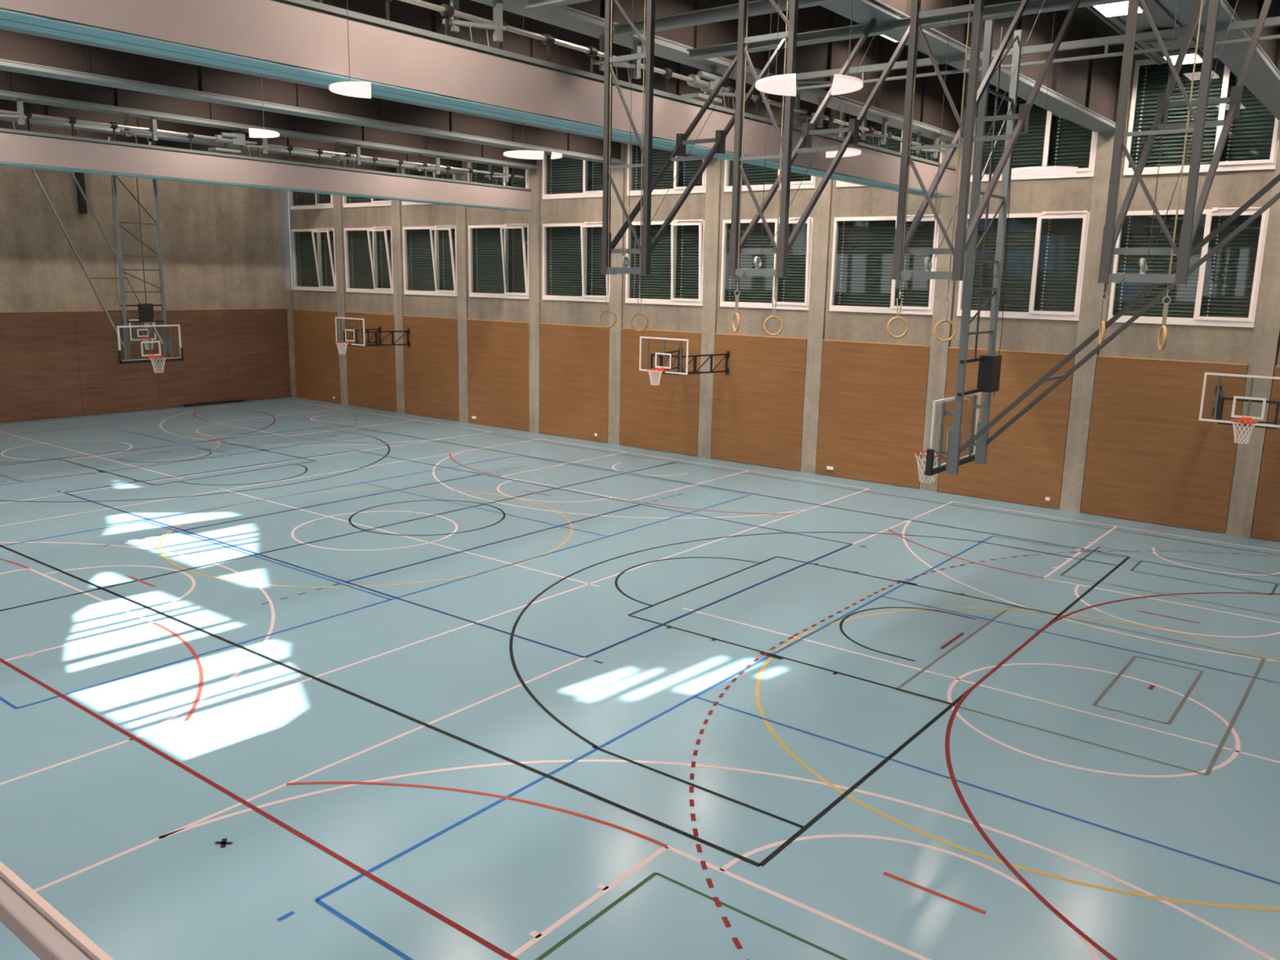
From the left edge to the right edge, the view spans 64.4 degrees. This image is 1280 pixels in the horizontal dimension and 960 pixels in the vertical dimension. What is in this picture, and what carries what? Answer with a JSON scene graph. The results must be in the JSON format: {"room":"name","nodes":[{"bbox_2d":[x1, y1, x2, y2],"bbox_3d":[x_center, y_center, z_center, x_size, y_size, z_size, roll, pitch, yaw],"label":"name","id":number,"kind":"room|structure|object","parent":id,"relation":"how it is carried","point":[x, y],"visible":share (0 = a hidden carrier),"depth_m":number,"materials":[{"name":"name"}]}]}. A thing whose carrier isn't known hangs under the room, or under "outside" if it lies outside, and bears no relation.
{"room":"sports hall","nodes":[
{"label":"sports hall","id":0,"kind":"room"},
{"bbox_2d":[0,165,296,422],"bbox_3d":[-24.062,-7.210,34.681,0.360,10.900,27.550,10,14,37],"label":"wall","id":1,"kind":"structure","parent":0,"point":[225,249],"depth_m":40.05,"materials":[{"name":"concrete"}]},
{"bbox_2d":[75,172,87,213],"bbox_3d":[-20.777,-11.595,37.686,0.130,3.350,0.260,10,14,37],"label":"loudspeaker","id":2,"kind":"object","parent":1,"relation":"attached to","point":[82,209],"visible":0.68,"depth_m":37.83,"materials":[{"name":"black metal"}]},
{"bbox_2d":[126,319,156,350],"bbox_3d":[-19.421,-5.686,39.632,1.500,1.145,1.000,10,14,37],"label":"backboard","id":3,"kind":"object","parent":1,"relation":"attached to","point":[143,336],"visible":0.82,"depth_m":39.44,"materials":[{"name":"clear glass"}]},
{"bbox_2d":[0,0,956,198],"bbox_3d":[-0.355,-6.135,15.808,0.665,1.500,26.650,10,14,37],"label":"ceiling beam","id":4,"kind":"structure","parent":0,"point":[300,40],"depth_m":12.84,"materials":[{"name":"white metal"}]},
{"bbox_2d":[0,396,1279,959],"bbox_3d":[-6.201,1.302,22.120,45.300,0.204,27.550,10,14,37],"label":"floor","id":5,"kind":"structure","parent":0,"point":[290,677],"depth_m":13.53,"materials":[{"name":"blue paint"}]},
{"bbox_2d":[183,399,244,407],"bbox_3d":[-18.014,-3.264,43.111,0.126,0.100,2.680,10,14,37],"label":"floor vent","id":6,"kind":"object","parent":5,"relation":"in","point":[237,400],"visible":1,"depth_m":43.02,"materials":[{"name":"black metal"}]},
{"bbox_2d":[288,53,1279,542],"bbox_3d":[2.271,-6.081,31.613,45.300,10.900,0.322,10,14,37],"label":"wall","id":7,"kind":"structure","parent":0,"point":[1123,437],"depth_m":29.23,"materials":[{"name":"concrete"}]},
{"bbox_2d":[288,191,333,209],"bbox_3d":[-13.865,-12.800,43.137,3.280,2.750,0.355,10,14,37],"label":"window","id":8,"kind":"structure","parent":7,"relation":"in","point":[304,200],"depth_m":43.56,"materials":[{"name":"clear glass"}]},
{"bbox_2d":[295,191,330,205],"bbox_3d":[-13.785,-12.818,43.238,3.280,2.750,0.095,10,14,37],"label":"blind","id":9,"kind":"object","parent":8,"relation":"attached to","point":[302,198],"depth_m":43.70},
{"bbox_2d":[291,227,336,291],"bbox_3d":[-14.013,-9.451,43.695,3.280,2.800,0.626,10,14,37],"label":"window","id":10,"kind":"structure","parent":7,"relation":"in","point":[316,246],"depth_m":43.86,"materials":[{"name":"clear glass"}]},
{"bbox_2d":[342,195,391,207],"bbox_3d":[-10.909,-12.294,40.893,3.280,2.750,0.355,10,14,37],"label":"window","id":11,"kind":"structure","parent":7,"relation":"in","point":[354,202],"depth_m":41.32,"materials":[{"name":"clear glass"}]},
{"bbox_2d":[348,196,386,203],"bbox_3d":[-10.830,-12.313,40.994,3.280,2.750,0.095,10,14,37],"label":"blind","id":12,"kind":"object","parent":11,"relation":"attached to","point":[352,199],"depth_m":41.63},
{"bbox_2d":[343,226,393,293],"bbox_3d":[-11.058,-8.946,41.451,3.280,2.800,0.626,10,14,37],"label":"window","id":13,"kind":"structure","parent":7,"relation":"in","point":[371,248],"depth_m":41.65,"materials":[{"name":"clear glass"}]},
{"bbox_2d":[334,316,410,354],"bbox_3d":[-10.768,-5.699,40.011,1.920,1.375,2.780,10,14,37],"label":"basketball hoop","id":14,"kind":"object","parent":7,"relation":"attached to","point":[346,342],"visible":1,"depth_m":39.72,"materials":[{"name":"clear glass"}]},
{"bbox_2d":[400,168,455,204],"bbox_3d":[-7.954,-11.789,38.648,3.280,2.750,0.355,10,14,37],"label":"window","id":15,"kind":"structure","parent":7,"relation":"in","point":[415,172],"depth_m":39.09,"materials":[{"name":"clear glass"}]},
{"bbox_2d":[407,168,452,179],"bbox_3d":[-7.875,-11.808,38.749,3.280,2.750,0.095,10,14,37],"label":"blind","id":16,"kind":"object","parent":15,"relation":"attached to","point":[415,172],"depth_m":38.97,"materials":[{"name":"metal"}]},
{"bbox_2d":[402,224,457,296],"bbox_3d":[-8.097,-8.442,39.214,3.280,2.800,0.606,10,14,37],"label":"window","id":17,"kind":"structure","parent":7,"relation":"in","point":[433,262],"depth_m":39.41,"materials":[{"name":"clear glass"}]},
{"bbox_2d":[467,161,528,188],"bbox_3d":[-4.999,-11.284,36.404,3.280,2.750,0.355,10,14,37],"label":"window","id":18,"kind":"structure","parent":7,"relation":"in","point":[478,177],"depth_m":36.67,"materials":[{"name":"clear glass"}]},
{"bbox_2d":[468,222,528,298],"bbox_3d":[-5.129,-7.940,36.986,3.280,2.800,0.564,10,14,37],"label":"window","id":19,"kind":"structure","parent":7,"relation":"in","point":[501,263],"depth_m":37.20,"materials":[{"name":"clear glass"}]},
{"bbox_2d":[542,222,609,302],"bbox_3d":[-2.151,-7.440,34.771,3.280,2.800,0.489,10,14,37],"label":"window","id":20,"kind":"structure","parent":7,"relation":"in","point":[575,249],"depth_m":35.06,"materials":[{"name":"clear glass"}]},
{"bbox_2d":[542,154,611,199],"bbox_3d":[-2.044,-10.779,34.160,3.280,2.750,0.355,10,14,37],"label":"window","id":21,"kind":"structure","parent":7,"relation":"in","point":[568,178],"depth_m":34.59,"materials":[{"name":"clear glass"}]},
{"bbox_2d":[548,155,603,194],"bbox_3d":[-1.964,-10.797,34.261,3.280,2.750,0.095,10,14,37],"label":"blind","id":22,"kind":"object","parent":21,"relation":"attached to","point":[565,174],"depth_m":34.63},
{"bbox_2d":[625,218,704,306],"bbox_3d":[0.812,-6.937,32.537,3.280,2.800,0.464,10,14,37],"label":"window","id":23,"kind":"structure","parent":7,"relation":"in","point":[677,260],"depth_m":32.47,"materials":[{"name":"clear glass"}]},
{"bbox_2d":[626,143,706,195],"bbox_3d":[0.911,-10.273,31.916,3.280,2.750,0.355,10,14,37],"label":"window","id":24,"kind":"structure","parent":7,"relation":"in","point":[688,170],"depth_m":32.20,"materials":[{"name":"clear glass"}]},
{"bbox_2d":[639,336,729,385],"bbox_3d":[1.163,-3.658,30.950,1.920,1.375,2.780,10,14,37],"label":"backboard","id":25,"kind":"object","parent":7,"relation":"attached to","point":[661,369],"visible":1,"depth_m":30.54,"materials":[{"name":"clear glass"}]},
{"bbox_2d":[720,216,813,310],"bbox_3d":[3.773,-6.433,30.299,3.280,2.800,0.447,10,14,37],"label":"window","id":26,"kind":"structure","parent":7,"relation":"in","point":[792,291],"depth_m":30.40,"materials":[{"name":"clear glass"}]},
{"bbox_2d":[724,160,815,191],"bbox_3d":[3.866,-9.768,29.671,3.280,2.750,0.355,10,14,37],"label":"window","id":27,"kind":"structure","parent":7,"relation":"in","point":[754,174],"depth_m":30.11,"materials":[{"name":"clear glass"}]},
{"bbox_2d":[826,466,833,470],"bbox_3d":[5.574,-0.347,29.827,0.200,0.090,0.044,10,14,37],"label":"wall socket","id":28,"kind":"object","parent":7,"relation":"attached to","point":[828,467],"visible":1,"depth_m":29.80,"materials":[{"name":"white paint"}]},
{"bbox_2d":[829,213,940,315],"bbox_3d":[6.741,-5.930,28.072,3.280,2.800,0.402,10,14,37],"label":"window","id":29,"kind":"structure","parent":7,"relation":"in","point":[864,282],"depth_m":28.32,"materials":[{"name":"clear glass"}]},
{"bbox_2d":[835,111,945,186],"bbox_3d":[6.822,-9.263,27.427,3.280,2.750,0.355,10,14,37],"label":"window","id":30,"kind":"structure","parent":7,"relation":"in","point":[894,144],"depth_m":27.63,"materials":[{"name":"clear glass"}]},
{"bbox_2d":[844,113,940,162],"bbox_3d":[6.901,-9.281,27.528,3.280,2.750,0.095,10,14,37],"label":"blind","id":31,"kind":"object","parent":30,"relation":"attached to","point":[894,144],"depth_m":27.58,"materials":[{"name":"metal"}]},
{"bbox_2d":[956,210,1089,320],"bbox_3d":[9.697,-5.425,25.828,3.280,2.800,0.402,10,14,37],"label":"window","id":32,"kind":"structure","parent":7,"relation":"in","point":[1046,251],"depth_m":25.68,"materials":[{"name":"clear glass"}]},
{"bbox_2d":[969,78,1097,182],"bbox_3d":[9.777,-8.757,25.183,3.280,2.750,0.355,10,14,37],"label":"window","id":33,"kind":"structure","parent":7,"relation":"in","point":[1065,143],"depth_m":25.21,"materials":[{"name":"clear glass"}]},
{"bbox_2d":[1107,206,1269,327],"bbox_3d":[12.652,-4.920,23.583,3.280,2.800,0.402,10,14,37],"label":"window","id":34,"kind":"structure","parent":7,"relation":"in","point":[1223,291],"depth_m":23.46,"materials":[{"name":"clear glass"}]},
{"bbox_2d":[1123,57,1279,175],"bbox_3d":[12.732,-8.252,22.939,3.280,2.750,0.355,10,14,37],"label":"window","id":35,"kind":"structure","parent":7,"relation":"in","point":[1252,140],"depth_m":23.10,"materials":[{"name":"clear glass"}]},
{"bbox_2d":[1198,372,1279,444],"bbox_3d":[13.173,-1.605,21.829,1.920,1.375,2.780,10,14,37],"label":"backboard","id":36,"kind":"object","parent":7,"relation":"attached to","point":[1246,421],"visible":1,"depth_m":21.24,"materials":[{"name":"clear glass"}]},
{"bbox_2d":[1064,7,1138,52],"bbox_3d":[-5.987,-9.605,19.947,45.900,0.250,28.150,10,14,37],"label":"ceiling","id":37,"kind":"structure","parent":0,"point":[1084,16],"depth_m":20.96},
{"bbox_2d":[0,120,396,173],"bbox_3d":[-17.969,-10.667,29.035,0.570,1.680,27.250,10,14,37],"label":"ceiling beam","id":38,"kind":"structure","parent":37,"relation":"attached to","point":[3,124],"depth_m":32.74,"materials":[{"name":"grey metal"}]},
{"bbox_2d":[0,98,464,174],"bbox_3d":[-15.014,-10.162,26.790,0.570,1.680,27.250,10,14,37],"label":"ceiling beam","id":39,"kind":"structure","parent":37,"relation":"attached to","point":[5,104],"depth_m":29.42,"materials":[{"name":"grey metal"}]},
{"bbox_2d":[0,70,538,169],"bbox_3d":[-12.059,-9.656,24.546,0.570,1.680,27.250,10,14,37],"label":"ceiling beam","id":40,"kind":"structure","parent":37,"relation":"attached to","point":[33,89],"depth_m":26.29,"materials":[{"name":"grey metal"}]},
{"bbox_2d":[0,97,532,211],"bbox_3d":[-12.152,-8.152,24.767,0.665,1.500,26.650,10,14,37],"label":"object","id":41,"kind":"structure","parent":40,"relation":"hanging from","point":[28,148],"depth_m":26.48,"materials":[{"name":"white fabric"}]},
{"bbox_2d":[0,29,623,164],"bbox_3d":[-9.104,-9.151,22.302,0.570,1.680,27.250,10,14,37],"label":"ceiling beam","id":42,"kind":"structure","parent":37,"relation":"attached to","point":[20,53],"depth_m":22.95,"materials":[{"name":"grey metal"}]},
{"bbox_2d":[328,0,371,98],"bbox_3d":[-3.207,-5.956,11.046,0.453,3.280,0.880,-2,12,-14],"label":"lamp","id":43,"kind":"object","parent":37,"relation":"hanging from","point":[353,89],"visible":1,"depth_m":11.26,"materials":[{"name":"white"}]},
{"bbox_2d":[328,81,371,98],"bbox_3d":[-3.239,-4.365,11.363,0.453,0.035,0.880,-2,12,-14],"label":"diffuser","id":44,"kind":"object","parent":43,"relation":"attached to","point":[353,89],"depth_m":11.25,"materials":[{"name":"white plastic"}]},
{"bbox_2d":[503,26,562,159],"bbox_3d":[-1.781,-7.099,16.920,1.000,3.280,1.000,10,14,37],"label":"lamp","id":45,"kind":"object","parent":37,"relation":"hanging from","point":[524,154],"visible":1,"depth_m":17.09,"materials":[{"name":"white"}]},
{"bbox_2d":[503,150,543,159],"bbox_3d":[-1.972,-5.508,17.221,0.680,0.035,1.000,0,11,-6],"label":"diffuser","id":46,"kind":"object","parent":45,"relation":"attached to","point":[524,154],"depth_m":17.05,"materials":[{"name":"white plastic"}]},
{"bbox_2d":[551,151,562,159],"bbox_3d":[-1.415,-5.508,17.279,0.180,0.035,0.785,0,11,-6],"label":"diffuser","id":47,"kind":"object","parent":45,"relation":"attached to","point":[554,155],"depth_m":17.18,"materials":[{"name":"white plastic"}]},
{"bbox_2d":[311,0,831,129],"bbox_3d":[-3.193,-8.141,17.813,0.570,1.680,27.250,10,14,37],"label":"ceiling beam","id":48,"kind":"structure","parent":37,"relation":"attached to","point":[401,12],"depth_m":19.24,"materials":[{"name":"grey metal"}]},
{"bbox_2d":[248,75,279,137],"bbox_3d":[-5.610,-5.960,15.075,0.428,1.620,0.840,-3,12,-20],"label":"lamp","id":49,"kind":"object","parent":48,"relation":"hanging from","point":[253,132],"visible":0.96,"depth_m":15.12,"materials":[{"name":"white plastic"}]},
{"bbox_2d":[248,128,279,137],"bbox_3d":[-5.625,-5.183,15.230,0.428,0.035,0.840,-3,12,-20],"label":"diffuser","id":50,"kind":"object","parent":49,"relation":"attached to","point":[253,132],"depth_m":15.12,"materials":[{"name":"white plastic"}]},
{"bbox_2d":[471,0,964,142],"bbox_3d":[-0.238,-7.635,15.569,0.570,1.680,27.250,10,14,37],"label":"ceiling beam","id":51,"kind":"structure","parent":37,"relation":"attached to","point":[587,18],"depth_m":19.66,"materials":[{"name":"grey metal"}]},
{"bbox_2d":[841,147,861,157],"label":"lamp","id":52,"kind":"object","parent":37,"relation":"hanging from","point":[850,152],"depth_m":15.95,"materials":[{"name":"white plastic"}]},
{"bbox_2d":[825,147,861,157],"bbox_3d":[3.216,-5.176,16.071,0.549,0.035,1.120,3,11,9],"label":"diffuser","id":53,"kind":"object","parent":52,"relation":"attached to","point":[850,152],"depth_m":16.02,"materials":[{"name":"white plastic"}]},
{"bbox_2d":[880,34,897,42],"bbox_3d":[4.976,-9.264,20.775,0.180,0.320,1.540,10,14,37],"label":"lamp","id":54,"kind":"object","parent":37,"relation":"hanging from","point":[882,35],"visible":0.1,"depth_m":21.13,"materials":[{"name":"white plastic"}]},
{"bbox_2d":[819,0,1122,132],"bbox_3d":[2.717,-7.130,13.325,0.570,1.680,27.250,10,14,37],"label":"ceiling beam","id":55,"kind":"structure","parent":37,"relation":"attached to","point":[1085,93],"depth_m":19.40,"materials":[{"name":"grey metal"}]},
{"bbox_2d":[795,16,1279,90],"bbox_3d":[8.156,-6.175,14.061,14.600,0.270,0.100,10,14,37],"label":"rail","id":56,"kind":"object","parent":55,"relation":"attached to","point":[1271,21],"visible":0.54,"depth_m":15.30,"materials":[{"name":"grey metal"}]},
{"bbox_2d":[1011,12,1077,176],"bbox_3d":[7.209,-7.126,17.944,1.224,3.280,1.440,5,12,20],"label":"lamp","id":57,"kind":"object","parent":37,"relation":"hanging from","point":[1040,171],"visible":0.93,"depth_m":18.04,"materials":[{"name":"white"}]},
{"bbox_2d":[1011,166,1077,176],"bbox_3d":[7.177,-5.535,18.261,1.224,0.035,1.440,5,12,20],"label":"diffuser","id":58,"kind":"object","parent":57,"relation":"attached to","point":[1031,171],"depth_m":18.04,"materials":[{"name":"white plastic"}]},
{"bbox_2d":[1085,0,1217,65],"bbox_3d":[6.733,-8.203,15.651,1.290,0.330,18.100,10,14,37],"label":"tray","id":59,"kind":"object","parent":37,"relation":"hanging from","point":[1163,17],"visible":0.25,"depth_m":19.62,"materials":[{"name":"grey metal"}]},
{"bbox_2d":[755,0,862,96],"bbox_3d":[1.789,-5.551,10.323,1.110,2.960,1.110,10,14,37],"label":"lamp","id":60,"kind":"object","parent":59,"relation":"hanging from","point":[784,84],"visible":1,"depth_m":10.53,"materials":[{"name":"white plastic"}]},
{"bbox_2d":[755,73,795,96],"bbox_3d":[1.421,-4.133,10.659,0.422,0.035,1.078,3,11,8],"label":"diffuser","id":61,"kind":"object","parent":60,"relation":"attached to","point":[784,84],"depth_m":10.54,"materials":[{"name":"white plastic"}]},
{"bbox_2d":[831,74,862,95],"bbox_3d":[2.156,-4.097,10.551,0.311,0.035,0.997,3,11,8],"label":"diffuser","id":62,"kind":"object","parent":60,"relation":"attached to","point":[842,84],"depth_m":10.44,"materials":[{"name":"white plastic"}]},
{"bbox_2d":[1092,0,1144,17],"bbox_3d":[8.522,-8.436,18.122,0.680,0.100,1.000,10,14,37],"label":"lamp","id":63,"kind":"object","parent":59,"relation":"attached to","point":[1109,10],"visible":0.68,"depth_m":18.12,"materials":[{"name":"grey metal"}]},
{"bbox_2d":[1137,30,1181,44],"bbox_3d":[10.320,-8.812,20.238,0.820,0.110,0.820,10,14,37],"label":"lamp","id":64,"kind":"object","parent":59,"relation":"attached to","point":[1166,40],"visible":0.32,"depth_m":20.48,"materials":[{"name":"grey metal"}]},
{"bbox_2d":[1168,50,1179,65],"bbox_3d":[11.544,-9.123,21.869,0.361,0.100,1.440,10,14,37],"label":"lamp","id":65,"kind":"object","parent":59,"relation":"attached to","point":[1175,54],"depth_m":21.76,"materials":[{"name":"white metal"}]},
{"bbox_2d":[1164,53,1202,65],"bbox_3d":[11.786,-9.114,22.050,0.600,0.020,0.900,10,14,37],"label":"diffuser","id":66,"kind":"object","parent":65,"relation":"attached to","point":[1189,58],"depth_m":21.91,"materials":[{"name":"white plastic"}]},
{"bbox_2d":[1182,48,1203,64],"bbox_3d":[11.746,-9.091,21.731,0.528,0.100,1.451,10,14,37],"label":"lamp","id":67,"kind":"object","parent":59,"relation":"attached to","point":[1189,57],"depth_m":21.82,"materials":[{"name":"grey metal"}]},
{"bbox_2d":[1163,0,1279,119],"bbox_3d":[5.672,-6.625,11.080,0.570,1.680,27.250,10,14,37],"label":"ceiling beam","id":68,"kind":"structure","parent":37,"relation":"attached to","point":[1263,78],"depth_m":16.24,"materials":[{"name":"grey metal"}]},
{"bbox_2d":[524,0,591,11],"bbox_3d":[4.290,-5.341,9.157,14.600,0.140,0.180,10,14,37],"label":"rail","id":69,"kind":"object","parent":68,"relation":"attached to","point":[534,5],"visible":1,"depth_m":13.31,"materials":[{"name":"grey metal"}]},
{"bbox_2d":[598,0,616,328],"bbox_3d":[-0.391,-4.051,13.096,0.239,4.150,0.078,1,11,0],"label":"ring","id":70,"kind":"object","parent":69,"relation":"hanging from","point":[606,310],"visible":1,"depth_m":13.19,"materials":[{"name":"brown wood"}]},
{"bbox_2d":[630,0,648,331],"bbox_3d":[0.027,-3.959,12.782,0.239,4.150,0.078,3,11,8],"label":"ring","id":71,"kind":"object","parent":69,"relation":"hanging from","point":[638,313],"visible":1,"depth_m":12.87,"materials":[{"name":"brown wood"}]},
{"bbox_2d":[600,0,787,275],"bbox_3d":[0.858,-4.638,14.124,0.744,3.550,3.441,10,14,37],"label":"frame","id":72,"kind":"object","parent":69,"relation":"hanging from","point":[647,246],"visible":0.97,"depth_m":13.04,"materials":[{"name":"grey paint"}]},
{"bbox_2d":[732,0,748,332],"bbox_3d":[1.196,-3.818,11.884,0.078,4.150,0.239,-1,12,-12],"label":"ring","id":73,"kind":"object","parent":69,"relation":"hanging from","point":[736,297],"visible":1,"depth_m":12.01,"materials":[{"name":"brown wood"}]},
{"bbox_2d":[763,0,788,336],"bbox_3d":[1.605,-3.729,11.576,0.239,4.150,0.078,1,11,-2],"label":"ring","id":74,"kind":"object","parent":69,"relation":"hanging from","point":[773,316],"visible":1,"depth_m":11.72,"materials":[{"name":"brown wood"}]},
{"bbox_2d":[728,0,910,277],"bbox_3d":[2.428,-4.370,12.931,0.744,3.550,3.441,10,14,37],"label":"frame","id":75,"kind":"object","parent":69,"relation":"hanging from","point":[785,243],"visible":0.99,"depth_m":11.89,"materials":[{"name":"grey metal"}]},
{"bbox_2d":[886,0,920,338],"bbox_3d":[2.830,-3.569,10.637,0.239,4.150,0.078,1,11,0],"label":"ring","id":76,"kind":"object","parent":69,"relation":"hanging from","point":[900,292],"visible":1,"depth_m":10.80,"materials":[{"name":"brown wood"}]},
{"bbox_2d":[933,0,971,342],"bbox_3d":[3.248,-3.487,10.322,0.239,4.150,0.078,1,11,0],"label":"ring","id":77,"kind":"object","parent":69,"relation":"hanging from","point":[945,320],"visible":1,"depth_m":10.49,"materials":[{"name":"brown wood"}]},
{"bbox_2d":[892,0,1080,280],"bbox_3d":[4.077,-4.088,11.679,0.744,3.550,3.441,10,14,37],"label":"frame","id":78,"kind":"object","parent":69,"relation":"hanging from","point":[963,236],"visible":1,"depth_m":10.64,"materials":[{"name":"grey metal"}]},
{"bbox_2d":[1098,4,1137,345],"bbox_3d":[4.472,-3.327,9.383,0.078,4.150,0.239,5,12,17],"label":"ring","id":79,"kind":"object","parent":69,"relation":"hanging from","point":[1102,327],"visible":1,"depth_m":9.68,"materials":[{"name":"beige fabric"}]},
{"bbox_2d":[1157,0,1203,351],"bbox_3d":[4.889,-3.236,9.069,0.078,4.150,0.239,4,12,13],"label":"ring","id":80,"kind":"object","parent":69,"relation":"hanging from","point":[1163,327],"visible":1,"depth_m":9.24,"materials":[{"name":"beige fabric"}]},
{"bbox_2d":[1097,0,1271,284],"bbox_3d":[5.726,-3.806,10.427,0.744,3.550,3.441,10,14,37],"label":"frame","id":81,"kind":"object","parent":69,"relation":"hanging from","point":[1191,220],"visible":1,"depth_m":9.41,"materials":[{"name":"grey metal"}]},
{"bbox_2d":[613,0,850,37],"bbox_3d":[5.395,-5.597,10.555,14.600,0.140,0.180,10,14,37],"label":"rail","id":82,"kind":"object","parent":68,"relation":"attached to","point":[757,7],"visible":0.73,"depth_m":13.90,"materials":[{"name":"grey metal"}]},
{"bbox_2d":[686,0,1128,60],"bbox_3d":[6.561,-5.868,12.030,14.600,0.140,0.180,10,14,37],"label":"rail","id":83,"kind":"object","parent":68,"relation":"attached to","point":[1006,10],"visible":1,"depth_m":14.28,"materials":[{"name":"grey metal"}]},
{"bbox_3d":[8.627,-6.119,8.836,0.570,1.680,27.250,10,14,37],"label":"ceiling beam","id":84,"kind":"structure","parent":37,"relation":"attached to","visible":0},
{"bbox_2d":[913,19,1279,483],"bbox_3d":[7.121,-2.862,13.621,6.789,6.755,1.970,10,14,37],"label":"basketball hoop","id":85,"kind":"object","parent":84,"relation":"hanging from","point":[989,364],"visible":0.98,"depth_m":15.02,"materials":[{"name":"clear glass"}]},
{"bbox_3d":[-20.924,-11.172,31.279,0.570,1.680,27.250,10,14,37],"label":"ceiling beam","id":86,"kind":"structure","parent":37,"relation":"attached to","visible":0},
{"bbox_2d":[31,137,183,373],"bbox_3d":[-16.913,-6.972,31.873,6.789,6.755,1.970,10,14,37],"label":"basketball hoop","id":87,"kind":"object","parent":86,"relation":"hanging from","point":[145,311],"visible":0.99,"depth_m":30.68,"materials":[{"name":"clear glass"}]},
{"bbox_3d":[-1.587,1.523,1.463,13.200,0.180,1.080,10,14,37],"label":"gallery slab","id":88,"kind":"object","parent":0,"visible":0},
{"bbox_2d":[0,861,113,959],"bbox_3d":[-1.142,0.937,1.666,7.500,0.907,0.036,10,14,37],"label":"handrail","id":89,"kind":"object","parent":88,"relation":"on","point":[49,935],"visible":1,"depth_m":1.29,"materials":[{"name":"metal"}]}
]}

